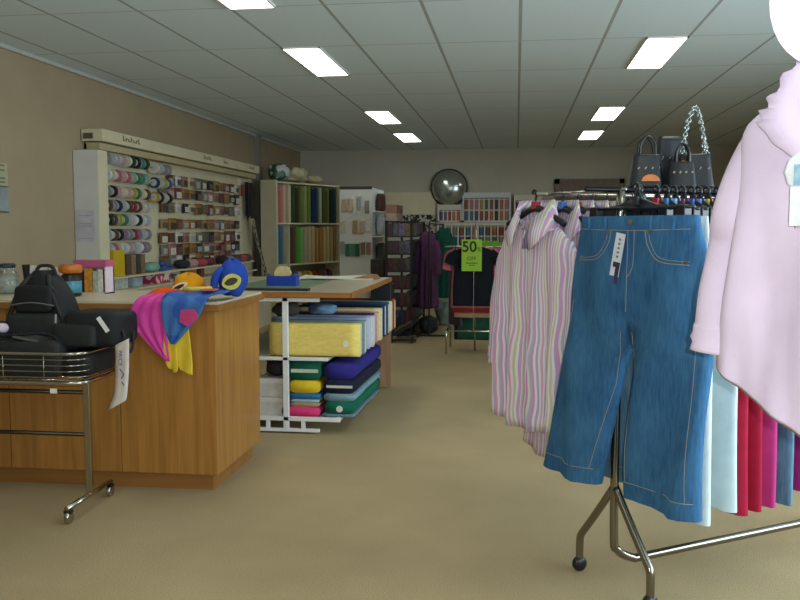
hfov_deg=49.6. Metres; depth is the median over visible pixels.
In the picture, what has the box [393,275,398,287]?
packet
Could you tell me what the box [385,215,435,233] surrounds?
board
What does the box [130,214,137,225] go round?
reel
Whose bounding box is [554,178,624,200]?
door
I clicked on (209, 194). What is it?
packet
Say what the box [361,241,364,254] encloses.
packet
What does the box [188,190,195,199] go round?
packet
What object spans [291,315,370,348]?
bolt
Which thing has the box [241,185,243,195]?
packet
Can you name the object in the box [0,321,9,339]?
holdall
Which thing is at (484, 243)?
t-shirt
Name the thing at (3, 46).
trim
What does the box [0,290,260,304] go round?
countertop
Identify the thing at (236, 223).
packet
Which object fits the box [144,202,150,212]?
reel
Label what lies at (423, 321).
bag
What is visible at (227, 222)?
packet
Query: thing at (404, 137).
recessed light
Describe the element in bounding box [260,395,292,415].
shoe box
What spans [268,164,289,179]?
plastic bag
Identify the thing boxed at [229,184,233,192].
packet
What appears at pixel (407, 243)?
packet
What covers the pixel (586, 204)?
blouse
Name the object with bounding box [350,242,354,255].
packet
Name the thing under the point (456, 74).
ceiling
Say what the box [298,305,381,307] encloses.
bolt
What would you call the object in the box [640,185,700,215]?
clothes hanger
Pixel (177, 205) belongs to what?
packet
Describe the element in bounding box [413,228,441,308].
robe
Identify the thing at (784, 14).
globe lamp
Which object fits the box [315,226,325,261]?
bolt
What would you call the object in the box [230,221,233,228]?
packet
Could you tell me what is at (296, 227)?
bolt
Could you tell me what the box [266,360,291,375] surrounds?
cloth bag
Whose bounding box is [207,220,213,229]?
packet
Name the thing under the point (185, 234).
packet
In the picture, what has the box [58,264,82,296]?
jar
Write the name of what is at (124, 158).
reel
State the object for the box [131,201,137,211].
reel
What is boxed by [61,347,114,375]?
bag
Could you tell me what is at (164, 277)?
gift box
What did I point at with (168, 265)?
yarn ball
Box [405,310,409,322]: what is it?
packet
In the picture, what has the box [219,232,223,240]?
packet
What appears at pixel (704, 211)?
clothes hanger
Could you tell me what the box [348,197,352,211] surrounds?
packet
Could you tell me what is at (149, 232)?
reel
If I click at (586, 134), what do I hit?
recessed light
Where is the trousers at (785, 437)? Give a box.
[775,423,793,505]
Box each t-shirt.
[442,246,498,307]
[445,247,498,305]
[445,270,461,325]
[452,308,489,312]
[454,312,489,317]
[454,325,486,339]
[457,318,489,339]
[482,241,502,248]
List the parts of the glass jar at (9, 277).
lid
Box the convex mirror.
[430,169,467,204]
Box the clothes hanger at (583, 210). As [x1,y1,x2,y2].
[575,190,586,213]
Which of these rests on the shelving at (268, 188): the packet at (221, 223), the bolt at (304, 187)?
the bolt at (304, 187)
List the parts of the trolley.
leg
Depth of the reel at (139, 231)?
8.50 m
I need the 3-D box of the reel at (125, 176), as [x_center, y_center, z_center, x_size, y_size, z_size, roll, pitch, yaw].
[-2.632,-1.168,8.182,0.112,0.112,0.045,1,5,8]
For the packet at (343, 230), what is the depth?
12.14 m
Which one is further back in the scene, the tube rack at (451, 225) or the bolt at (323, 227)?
the tube rack at (451, 225)
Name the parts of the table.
post, panel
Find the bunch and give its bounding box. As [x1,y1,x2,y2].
[245,182,253,219]
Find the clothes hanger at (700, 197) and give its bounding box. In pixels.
[695,186,712,206]
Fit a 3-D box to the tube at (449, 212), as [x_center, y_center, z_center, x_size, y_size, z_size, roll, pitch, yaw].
[0.865,-1.462,15.040,0.088,0.165,0.084,1,5,8]
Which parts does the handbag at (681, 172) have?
handle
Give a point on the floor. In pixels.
(426, 492)
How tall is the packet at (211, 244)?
0.129 m
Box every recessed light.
[217,0,275,9]
[281,46,349,75]
[364,111,401,123]
[393,133,421,141]
[577,130,604,139]
[590,106,625,120]
[625,36,688,68]
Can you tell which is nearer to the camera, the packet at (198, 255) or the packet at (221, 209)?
the packet at (198, 255)
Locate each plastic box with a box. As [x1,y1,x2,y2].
[114,278,127,289]
[128,277,142,286]
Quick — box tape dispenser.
[266,266,298,285]
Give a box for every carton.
[371,259,384,276]
[386,205,399,212]
[386,213,399,220]
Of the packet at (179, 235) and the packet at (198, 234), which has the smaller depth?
the packet at (179, 235)
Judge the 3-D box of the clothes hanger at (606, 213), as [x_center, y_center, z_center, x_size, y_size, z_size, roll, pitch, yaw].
[0.881,-0.350,3.168,0.036,0.142,0.400,-3,5,-29]
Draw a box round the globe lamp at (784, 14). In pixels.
[769,0,799,60]
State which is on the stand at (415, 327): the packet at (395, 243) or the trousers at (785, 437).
the packet at (395, 243)
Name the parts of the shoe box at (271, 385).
lid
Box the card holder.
[22,264,46,278]
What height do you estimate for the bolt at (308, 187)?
0.561 m
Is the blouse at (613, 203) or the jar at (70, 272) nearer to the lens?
the blouse at (613, 203)
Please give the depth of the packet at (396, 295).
11.00 m
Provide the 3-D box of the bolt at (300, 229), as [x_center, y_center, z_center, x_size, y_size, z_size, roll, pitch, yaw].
[-1.551,-0.823,13.023,0.200,0.531,0.094,3,5,28]
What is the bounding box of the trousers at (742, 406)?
[727,388,747,515]
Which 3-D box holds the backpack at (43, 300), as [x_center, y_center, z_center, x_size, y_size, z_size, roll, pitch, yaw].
[-1.721,0.087,4.192,0.392,0.522,0.250,1,5,8]
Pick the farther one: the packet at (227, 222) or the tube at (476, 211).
the tube at (476, 211)
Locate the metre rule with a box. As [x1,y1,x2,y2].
[245,287,309,290]
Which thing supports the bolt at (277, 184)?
on the shelving at (268, 188)
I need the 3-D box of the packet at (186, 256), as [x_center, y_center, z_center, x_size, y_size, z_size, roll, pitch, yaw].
[-2.446,-0.470,9.957,0.085,0.116,0.140,1,5,8]
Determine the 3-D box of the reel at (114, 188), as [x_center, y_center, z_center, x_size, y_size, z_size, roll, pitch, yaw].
[-2.660,-1.002,7.989,0.112,0.112,0.045,1,5,8]
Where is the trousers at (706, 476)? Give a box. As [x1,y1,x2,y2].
[695,216,712,525]
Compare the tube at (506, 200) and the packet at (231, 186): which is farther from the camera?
the tube at (506, 200)
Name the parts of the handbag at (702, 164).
chain handle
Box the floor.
[0,307,799,599]
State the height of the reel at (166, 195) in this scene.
0.112 m
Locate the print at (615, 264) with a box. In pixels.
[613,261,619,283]
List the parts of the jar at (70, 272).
lid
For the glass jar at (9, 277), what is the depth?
4.92 m
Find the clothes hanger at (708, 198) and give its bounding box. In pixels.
[703,186,713,205]
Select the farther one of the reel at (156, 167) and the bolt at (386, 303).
the reel at (156, 167)
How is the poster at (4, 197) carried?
attached to the wall at (45, 108)
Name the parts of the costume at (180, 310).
wing trim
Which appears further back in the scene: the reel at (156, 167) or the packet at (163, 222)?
the packet at (163, 222)
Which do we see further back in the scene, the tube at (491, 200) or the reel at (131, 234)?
the tube at (491, 200)
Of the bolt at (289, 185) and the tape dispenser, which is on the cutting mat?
the tape dispenser
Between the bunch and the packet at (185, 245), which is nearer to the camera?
the packet at (185, 245)
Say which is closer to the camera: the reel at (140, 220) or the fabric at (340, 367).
the fabric at (340, 367)
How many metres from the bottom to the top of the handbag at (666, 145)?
0.270 m
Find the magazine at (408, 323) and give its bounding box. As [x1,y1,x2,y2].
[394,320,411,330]
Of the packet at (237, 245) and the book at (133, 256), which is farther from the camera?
the packet at (237, 245)
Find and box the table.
[145,276,391,432]
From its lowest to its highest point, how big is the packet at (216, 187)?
0.134 m
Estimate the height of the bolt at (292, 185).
0.561 m
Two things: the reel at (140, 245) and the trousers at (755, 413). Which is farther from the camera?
the reel at (140, 245)
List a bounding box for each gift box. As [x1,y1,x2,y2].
[143,272,171,283]
[171,274,179,280]
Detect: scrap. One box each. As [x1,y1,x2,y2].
[271,302,299,315]
[308,304,336,313]
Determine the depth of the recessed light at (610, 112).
10.31 m
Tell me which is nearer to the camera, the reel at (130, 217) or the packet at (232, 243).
the reel at (130, 217)
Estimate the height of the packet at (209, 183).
0.115 m
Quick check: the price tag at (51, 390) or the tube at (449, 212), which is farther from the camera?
the tube at (449, 212)
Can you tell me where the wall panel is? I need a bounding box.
[385,192,435,214]
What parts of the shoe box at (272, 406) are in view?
lid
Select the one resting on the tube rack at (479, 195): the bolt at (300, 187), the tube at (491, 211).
the tube at (491, 211)
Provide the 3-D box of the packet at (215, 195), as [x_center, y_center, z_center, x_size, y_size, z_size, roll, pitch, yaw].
[-2.309,-1.292,10.908,0.085,0.112,0.178,1,5,8]
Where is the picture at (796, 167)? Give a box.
[793,164,799,185]
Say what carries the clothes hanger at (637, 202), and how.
hanging from the rack at (614, 494)
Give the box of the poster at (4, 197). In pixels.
[0,163,8,212]
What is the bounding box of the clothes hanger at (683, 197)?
[657,185,712,223]
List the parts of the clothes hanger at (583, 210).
arm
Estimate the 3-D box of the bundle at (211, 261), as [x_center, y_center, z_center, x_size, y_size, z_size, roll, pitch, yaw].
[-2.292,-0.464,10.373,0.160,0.100,0.196,1,5,8]
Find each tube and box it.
[439,211,442,220]
[444,211,446,220]
[448,211,450,220]
[452,211,454,220]
[453,227,457,234]
[457,211,459,220]
[459,227,463,234]
[459,236,463,244]
[464,199,467,208]
[464,210,467,220]
[466,227,470,234]
[470,199,472,208]
[470,210,472,220]
[475,199,477,208]
[475,210,477,220]
[479,227,483,234]
[480,199,482,208]
[480,210,482,220]
[485,199,487,208]
[485,210,487,220]
[486,227,489,234]
[490,199,492,208]
[490,210,492,220]
[492,227,496,234]
[495,199,497,208]
[495,210,497,220]
[499,227,503,234]
[499,236,503,242]
[500,199,502,208]
[500,210,502,220]
[505,199,508,208]
[505,210,508,220]
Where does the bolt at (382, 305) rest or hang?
on the table
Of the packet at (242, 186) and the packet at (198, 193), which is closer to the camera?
the packet at (198, 193)
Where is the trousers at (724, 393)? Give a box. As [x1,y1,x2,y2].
[709,224,737,512]
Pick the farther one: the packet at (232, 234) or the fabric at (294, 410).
the packet at (232, 234)
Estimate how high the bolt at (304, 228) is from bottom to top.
0.541 m
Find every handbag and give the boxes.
[628,135,663,187]
[657,136,683,187]
[667,142,696,187]
[677,105,714,187]
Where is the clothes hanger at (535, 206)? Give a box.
[506,189,566,226]
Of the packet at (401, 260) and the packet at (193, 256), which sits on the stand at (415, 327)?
the packet at (401, 260)
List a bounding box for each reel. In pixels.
[107,152,111,163]
[107,168,112,179]
[108,169,116,180]
[108,185,112,196]
[108,199,113,210]
[109,152,117,164]
[109,185,117,197]
[109,214,113,225]
[109,229,113,240]
[110,214,118,225]
[110,229,119,240]
[111,199,118,211]
[111,243,119,249]
[114,153,121,165]
[114,170,122,181]
[114,186,122,197]
[114,200,122,211]
[115,214,123,225]
[116,229,124,240]
[117,243,123,249]
[118,154,127,165]
[119,170,127,181]
[120,186,127,197]
[120,200,128,211]
[120,214,128,225]
[121,229,128,240]
[121,243,129,253]
[123,155,131,166]
[124,171,131,182]
[125,187,132,198]
[125,214,132,225]
[126,201,133,211]
[126,229,133,239]
[127,242,134,253]
[129,156,135,167]
[129,172,136,182]
[129,187,137,198]
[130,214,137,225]
[130,242,138,253]
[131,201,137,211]
[131,229,138,239]
[133,157,141,168]
[133,172,141,183]
[134,201,142,212]
[135,188,141,198]
[135,215,142,225]
[135,242,143,252]
[136,229,142,239]
[137,158,145,168]
[139,173,145,184]
[139,188,146,199]
[139,202,146,212]
[140,215,146,225]
[140,229,147,239]
[140,242,147,252]
[142,159,149,169]
[142,174,150,184]
[143,189,150,199]
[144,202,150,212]
[144,215,151,225]
[145,229,151,239]
[145,242,151,252]
[148,162,159,172]
[149,177,159,187]
[149,192,160,202]
[156,163,163,173]
[157,192,164,202]
[158,178,163,188]
[160,178,168,188]
[161,164,167,174]
[162,193,168,202]
[165,165,171,174]
[166,179,172,189]
[166,193,172,203]
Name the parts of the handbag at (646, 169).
handle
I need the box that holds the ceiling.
[0,0,795,150]
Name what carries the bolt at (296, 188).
on the shelving at (268, 188)
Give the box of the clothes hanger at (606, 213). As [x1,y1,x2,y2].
[603,189,674,215]
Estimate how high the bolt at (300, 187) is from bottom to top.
0.541 m
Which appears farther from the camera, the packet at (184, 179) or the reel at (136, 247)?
the packet at (184, 179)
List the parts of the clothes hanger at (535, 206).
arm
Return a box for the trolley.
[0,347,115,523]
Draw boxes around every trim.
[0,43,301,152]
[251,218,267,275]
[254,134,261,275]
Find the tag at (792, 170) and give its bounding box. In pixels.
[784,152,799,225]
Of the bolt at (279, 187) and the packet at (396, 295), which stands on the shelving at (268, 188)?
the bolt at (279, 187)
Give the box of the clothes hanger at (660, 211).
[609,184,672,215]
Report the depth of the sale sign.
9.03 m
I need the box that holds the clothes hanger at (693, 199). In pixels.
[688,185,705,206]
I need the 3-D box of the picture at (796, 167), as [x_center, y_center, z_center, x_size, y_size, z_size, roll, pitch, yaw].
[0.856,-0.264,1.821,0.052,0.045,0.002,4,6,42]
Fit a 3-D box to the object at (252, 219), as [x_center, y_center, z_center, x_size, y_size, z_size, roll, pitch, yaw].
[-1.988,-0.714,12.270,0.100,0.881,0.400,4,6,40]
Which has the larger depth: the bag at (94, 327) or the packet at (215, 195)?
the packet at (215, 195)
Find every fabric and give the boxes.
[282,400,326,416]
[289,356,336,379]
[289,375,327,392]
[290,388,326,398]
[290,398,325,406]
[291,395,323,402]
[322,388,379,417]
[324,344,380,378]
[324,358,380,393]
[324,370,380,401]
[325,377,379,413]
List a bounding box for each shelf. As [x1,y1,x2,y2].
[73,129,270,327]
[114,260,253,279]
[117,269,256,289]
[259,330,333,360]
[387,221,424,222]
[387,236,419,236]
[394,285,416,289]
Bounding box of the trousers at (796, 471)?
[793,434,799,490]
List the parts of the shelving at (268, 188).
panel, shelf, shelf, panel, shelf, panel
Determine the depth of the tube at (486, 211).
14.92 m
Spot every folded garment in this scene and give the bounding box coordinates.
[376,193,385,210]
[376,215,385,235]
[376,243,384,258]
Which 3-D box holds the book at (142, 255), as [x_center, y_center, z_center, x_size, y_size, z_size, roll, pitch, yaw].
[-2.564,-0.357,8.495,0.100,0.190,0.090,1,5,8]
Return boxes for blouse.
[487,199,576,432]
[523,200,581,457]
[579,200,594,216]
[594,200,608,206]
[608,201,615,206]
[690,59,799,436]
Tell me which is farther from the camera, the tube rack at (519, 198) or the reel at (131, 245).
the tube rack at (519, 198)
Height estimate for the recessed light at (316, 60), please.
0.012 m
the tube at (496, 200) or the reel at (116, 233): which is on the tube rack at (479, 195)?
the tube at (496, 200)
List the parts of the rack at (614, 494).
rail, rail, frame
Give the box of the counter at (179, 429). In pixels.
[0,290,263,489]
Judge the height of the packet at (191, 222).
0.106 m
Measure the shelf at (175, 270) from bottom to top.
0.018 m
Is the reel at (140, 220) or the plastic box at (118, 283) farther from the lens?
the reel at (140, 220)
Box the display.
[73,260,113,293]
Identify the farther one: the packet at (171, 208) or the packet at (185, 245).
the packet at (185, 245)
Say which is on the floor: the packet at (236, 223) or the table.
the table
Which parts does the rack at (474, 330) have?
cross rail, arm, post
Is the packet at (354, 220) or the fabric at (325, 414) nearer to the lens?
the fabric at (325, 414)
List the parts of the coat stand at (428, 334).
frame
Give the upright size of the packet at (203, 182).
0.125 m
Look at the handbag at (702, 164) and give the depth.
4.25 m
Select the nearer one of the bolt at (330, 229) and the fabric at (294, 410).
the fabric at (294, 410)
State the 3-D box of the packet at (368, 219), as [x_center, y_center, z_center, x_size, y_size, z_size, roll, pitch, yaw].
[-0.438,-1.060,12.094,0.056,0.200,0.058,-3,6,-31]
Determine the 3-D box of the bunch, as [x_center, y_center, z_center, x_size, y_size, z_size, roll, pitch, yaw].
[-2.099,-1.377,12.100,0.032,0.530,0.350,1,5,8]
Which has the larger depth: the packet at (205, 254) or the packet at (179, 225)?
the packet at (205, 254)
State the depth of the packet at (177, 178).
9.65 m
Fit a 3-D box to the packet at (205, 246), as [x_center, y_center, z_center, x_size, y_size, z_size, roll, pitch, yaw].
[-2.363,-0.641,10.563,0.085,0.115,0.184,1,5,8]
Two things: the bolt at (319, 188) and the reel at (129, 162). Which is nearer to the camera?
the reel at (129, 162)
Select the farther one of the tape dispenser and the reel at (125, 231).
the reel at (125, 231)
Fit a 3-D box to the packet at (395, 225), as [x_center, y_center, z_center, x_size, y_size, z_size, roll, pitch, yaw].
[-0.051,-0.888,10.948,0.074,0.164,0.040,1,5,8]
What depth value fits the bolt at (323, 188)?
13.45 m
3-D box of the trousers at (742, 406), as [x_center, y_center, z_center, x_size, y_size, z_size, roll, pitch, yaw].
[1.167,0.232,3.288,0.064,1.090,0.400,-3,5,-29]
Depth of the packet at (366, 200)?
12.08 m
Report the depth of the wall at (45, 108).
7.27 m
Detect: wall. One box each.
[0,48,299,284]
[300,146,736,292]
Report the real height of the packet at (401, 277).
0.164 m
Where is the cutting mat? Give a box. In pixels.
[247,280,331,287]
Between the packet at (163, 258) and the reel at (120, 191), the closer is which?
the reel at (120, 191)
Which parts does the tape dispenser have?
plate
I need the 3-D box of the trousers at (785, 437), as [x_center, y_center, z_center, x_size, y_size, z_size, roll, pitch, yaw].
[1.369,0.220,3.374,0.065,1.080,0.401,-3,5,-29]
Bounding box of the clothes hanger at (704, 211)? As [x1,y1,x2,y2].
[649,185,708,215]
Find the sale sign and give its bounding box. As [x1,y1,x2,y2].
[462,235,481,270]
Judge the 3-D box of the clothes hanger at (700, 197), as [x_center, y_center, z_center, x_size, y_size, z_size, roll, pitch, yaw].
[1.121,-0.356,3.240,0.036,0.142,0.300,-3,5,-29]
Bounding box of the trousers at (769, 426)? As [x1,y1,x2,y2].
[762,411,776,507]
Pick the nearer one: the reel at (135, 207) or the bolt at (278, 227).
the reel at (135, 207)
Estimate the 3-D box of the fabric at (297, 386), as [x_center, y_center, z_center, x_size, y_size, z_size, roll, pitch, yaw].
[-0.581,0.545,6.157,0.216,0.085,0.800,1,5,8]
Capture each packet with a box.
[159,189,166,192]
[159,232,167,243]
[160,203,167,212]
[160,219,168,227]
[160,256,168,266]
[161,245,168,254]
[167,175,173,185]
[167,188,174,197]
[168,202,175,212]
[168,218,175,229]
[168,233,175,241]
[168,244,176,255]
[169,255,176,264]
[174,188,181,199]
[175,175,181,186]
[175,203,180,211]
[175,232,182,243]
[176,219,182,228]
[176,243,183,254]
[181,176,188,186]
[181,189,187,199]
[182,204,189,212]
[182,220,188,227]
[183,232,188,241]
[183,243,189,254]
[183,254,190,259]
[187,178,193,186]
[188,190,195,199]
[188,204,194,212]
[189,220,195,228]
[189,232,195,241]
[189,243,196,252]
[189,254,195,258]
[194,178,200,189]
[195,204,201,214]
[196,191,202,200]
[196,220,200,227]
[196,232,201,240]
[196,243,202,252]
[196,252,202,257]
[201,179,207,189]
[201,205,208,213]
[201,220,207,228]
[202,191,208,200]
[202,232,208,242]
[202,243,208,251]
[202,252,208,257]
[206,191,212,201]
[207,181,213,189]
[207,205,213,215]
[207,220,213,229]
[207,242,214,252]
[209,232,214,241]
[213,181,218,191]
[213,193,219,201]
[213,220,219,228]
[214,206,219,213]
[214,232,218,240]
[214,243,218,250]
[218,183,224,190]
[219,193,223,202]
[219,206,224,214]
[219,220,224,229]
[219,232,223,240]
[219,242,225,250]
[223,183,228,191]
[223,193,229,203]
[224,207,229,214]
[224,231,230,241]
[225,220,229,228]
[225,241,230,250]
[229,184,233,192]
[229,195,233,202]
[229,207,234,215]
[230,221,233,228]
[230,231,234,241]
[231,242,235,249]
[234,185,238,192]
[234,195,239,204]
[234,207,240,215]
[234,221,239,228]
[234,241,239,249]
[235,232,240,239]
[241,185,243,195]
[340,240,344,253]
[341,219,345,232]
[342,198,346,211]
[345,242,349,255]
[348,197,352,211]
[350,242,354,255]
[353,219,356,232]
[355,242,359,255]
[357,195,361,208]
[360,219,363,232]
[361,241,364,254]
[365,199,368,212]
[366,217,370,230]
[366,241,370,254]
[388,223,392,235]
[388,241,392,253]
[388,258,392,270]
[393,223,398,235]
[393,241,398,253]
[393,258,398,270]
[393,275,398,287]
[394,293,398,305]
[395,310,398,322]
[399,223,404,235]
[399,241,404,253]
[399,258,404,270]
[399,275,404,287]
[399,293,404,305]
[399,310,404,322]
[405,223,409,235]
[405,241,409,253]
[405,258,409,270]
[405,275,409,288]
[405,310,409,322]
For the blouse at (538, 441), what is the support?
hanging from the clothes hanger at (562, 206)
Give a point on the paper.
(348, 277)
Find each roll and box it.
[293,271,302,304]
[309,270,317,275]
[316,270,322,275]
[319,269,327,275]
[325,269,332,275]
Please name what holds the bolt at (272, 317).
on the table
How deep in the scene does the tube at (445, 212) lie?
15.01 m
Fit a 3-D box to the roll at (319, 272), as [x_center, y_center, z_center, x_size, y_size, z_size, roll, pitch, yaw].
[-1.296,-0.148,13.550,0.198,0.660,0.116,3,5,28]
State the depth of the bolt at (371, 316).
6.21 m
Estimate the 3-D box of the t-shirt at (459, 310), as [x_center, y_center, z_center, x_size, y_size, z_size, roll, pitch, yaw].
[0.792,-0.214,9.270,0.654,0.700,0.061,1,5,8]
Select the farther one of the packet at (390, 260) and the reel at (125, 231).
the packet at (390, 260)
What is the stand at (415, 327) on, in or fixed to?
on the floor
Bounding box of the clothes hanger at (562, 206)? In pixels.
[557,190,583,222]
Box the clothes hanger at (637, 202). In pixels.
[587,182,695,216]
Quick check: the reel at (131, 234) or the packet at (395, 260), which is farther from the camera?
the packet at (395, 260)
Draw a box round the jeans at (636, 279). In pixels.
[543,215,713,522]
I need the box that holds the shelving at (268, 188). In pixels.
[260,180,339,316]
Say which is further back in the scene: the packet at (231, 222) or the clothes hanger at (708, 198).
the packet at (231, 222)
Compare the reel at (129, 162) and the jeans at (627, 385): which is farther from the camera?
the reel at (129, 162)
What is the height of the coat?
0.984 m
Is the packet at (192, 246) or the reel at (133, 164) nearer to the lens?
the reel at (133, 164)
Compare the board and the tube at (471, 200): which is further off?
the board
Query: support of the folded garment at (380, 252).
on the stand at (349, 265)
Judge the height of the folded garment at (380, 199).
0.260 m
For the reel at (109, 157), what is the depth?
7.84 m
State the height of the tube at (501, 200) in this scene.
0.177 m
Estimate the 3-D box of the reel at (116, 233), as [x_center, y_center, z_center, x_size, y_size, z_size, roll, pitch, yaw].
[-2.660,-0.603,8.022,0.112,0.112,0.045,1,5,8]
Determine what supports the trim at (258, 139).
attached to the wall at (45, 108)
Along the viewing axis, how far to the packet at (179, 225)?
9.69 m
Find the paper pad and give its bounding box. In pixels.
[110,250,124,276]
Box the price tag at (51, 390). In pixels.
[50,388,56,393]
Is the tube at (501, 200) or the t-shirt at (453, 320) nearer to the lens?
the t-shirt at (453, 320)
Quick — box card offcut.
[353,274,379,278]
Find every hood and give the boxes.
[174,272,204,286]
[210,258,247,296]
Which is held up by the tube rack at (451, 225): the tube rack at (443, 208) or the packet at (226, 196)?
the tube rack at (443, 208)
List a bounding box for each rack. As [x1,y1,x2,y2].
[391,317,421,342]
[437,205,461,221]
[437,223,507,245]
[445,223,501,353]
[462,192,510,221]
[514,195,541,212]
[535,186,799,599]
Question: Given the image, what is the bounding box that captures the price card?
[108,339,128,409]
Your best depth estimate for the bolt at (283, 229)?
12.59 m
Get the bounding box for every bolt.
[269,322,361,356]
[271,316,365,319]
[271,318,365,353]
[277,184,278,222]
[277,225,282,263]
[278,185,285,222]
[278,186,281,222]
[278,227,278,263]
[282,228,285,263]
[289,185,290,222]
[290,226,294,263]
[290,227,290,263]
[291,184,294,222]
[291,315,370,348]
[294,226,298,262]
[295,186,306,222]
[295,187,298,222]
[298,186,302,222]
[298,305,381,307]
[298,314,374,346]
[299,226,310,262]
[299,227,306,262]
[299,228,302,262]
[299,311,378,342]
[299,312,374,314]
[300,307,382,340]
[302,303,385,336]
[306,186,310,222]
[307,302,388,334]
[310,187,321,222]
[310,188,314,222]
[310,226,314,261]
[314,188,317,222]
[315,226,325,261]
[315,227,321,261]
[315,228,318,261]
[320,298,395,329]
[320,300,391,330]
[320,301,381,301]
[321,187,325,222]
[325,188,335,222]
[325,189,328,222]
[325,226,328,260]
[328,189,332,222]
[329,227,335,260]
[329,228,332,260]
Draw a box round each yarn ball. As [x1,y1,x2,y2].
[145,262,159,271]
[158,261,172,270]
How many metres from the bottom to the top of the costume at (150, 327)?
0.442 m
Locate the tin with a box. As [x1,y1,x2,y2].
[371,283,393,300]
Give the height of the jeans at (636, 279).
0.985 m
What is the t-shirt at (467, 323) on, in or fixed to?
hanging from the rack at (474, 330)
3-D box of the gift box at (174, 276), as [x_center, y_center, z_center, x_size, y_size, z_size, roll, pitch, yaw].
[-2.450,-0.241,9.280,0.140,0.069,0.240,1,5,8]
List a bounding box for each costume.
[131,272,207,361]
[161,258,247,374]
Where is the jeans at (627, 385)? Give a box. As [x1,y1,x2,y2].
[604,352,633,482]
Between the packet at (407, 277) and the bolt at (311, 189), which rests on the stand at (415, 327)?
the packet at (407, 277)
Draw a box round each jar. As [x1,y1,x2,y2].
[0,263,18,293]
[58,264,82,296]
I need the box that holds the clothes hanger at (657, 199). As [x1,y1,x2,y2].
[626,184,667,215]
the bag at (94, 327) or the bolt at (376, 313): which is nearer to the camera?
the bag at (94, 327)
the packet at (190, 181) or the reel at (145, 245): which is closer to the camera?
the reel at (145, 245)
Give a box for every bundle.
[174,260,189,268]
[186,259,197,267]
[196,258,207,265]
[205,257,215,264]
[215,256,228,263]
[231,255,241,260]
[237,254,246,261]
[245,254,251,260]
[287,167,307,181]
[305,175,322,182]
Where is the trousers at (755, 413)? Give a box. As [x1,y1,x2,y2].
[748,396,762,511]
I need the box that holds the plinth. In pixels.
[625,188,717,215]
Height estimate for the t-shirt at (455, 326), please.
1.022 m
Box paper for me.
[299,274,376,279]
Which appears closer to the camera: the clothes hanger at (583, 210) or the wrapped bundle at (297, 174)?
the clothes hanger at (583, 210)
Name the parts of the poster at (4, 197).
panel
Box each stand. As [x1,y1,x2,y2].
[340,186,385,297]
[385,220,424,335]
[416,223,444,336]
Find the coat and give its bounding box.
[435,225,457,297]
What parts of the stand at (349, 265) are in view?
trim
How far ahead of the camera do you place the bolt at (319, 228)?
13.40 m
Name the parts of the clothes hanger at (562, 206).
arm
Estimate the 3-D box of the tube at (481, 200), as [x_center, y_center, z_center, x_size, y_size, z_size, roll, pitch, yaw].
[1.410,-1.654,14.950,0.088,0.177,0.084,1,5,8]
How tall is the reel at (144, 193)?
0.112 m
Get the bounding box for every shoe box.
[260,372,293,396]
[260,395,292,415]
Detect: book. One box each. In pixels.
[125,254,135,274]
[125,255,130,274]
[136,254,140,273]
[141,254,145,272]
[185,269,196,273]
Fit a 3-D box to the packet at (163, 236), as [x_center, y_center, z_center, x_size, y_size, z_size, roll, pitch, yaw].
[-2.530,-0.667,9.307,0.085,0.121,0.183,1,5,8]
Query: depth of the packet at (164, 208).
9.27 m
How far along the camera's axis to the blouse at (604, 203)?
3.62 m
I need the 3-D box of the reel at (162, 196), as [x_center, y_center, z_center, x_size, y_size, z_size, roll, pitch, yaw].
[-2.518,-1.069,9.046,0.112,0.112,0.045,1,5,8]
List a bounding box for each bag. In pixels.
[0,332,67,377]
[52,308,136,352]
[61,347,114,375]
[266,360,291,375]
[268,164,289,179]
[419,315,437,333]
[435,298,451,324]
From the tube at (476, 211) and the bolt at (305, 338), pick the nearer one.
the bolt at (305, 338)
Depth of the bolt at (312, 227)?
13.23 m
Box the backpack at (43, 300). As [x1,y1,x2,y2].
[5,264,81,348]
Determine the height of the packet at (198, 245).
0.113 m
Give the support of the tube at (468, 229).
on the tube rack at (451, 225)
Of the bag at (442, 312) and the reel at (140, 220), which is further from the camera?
the bag at (442, 312)

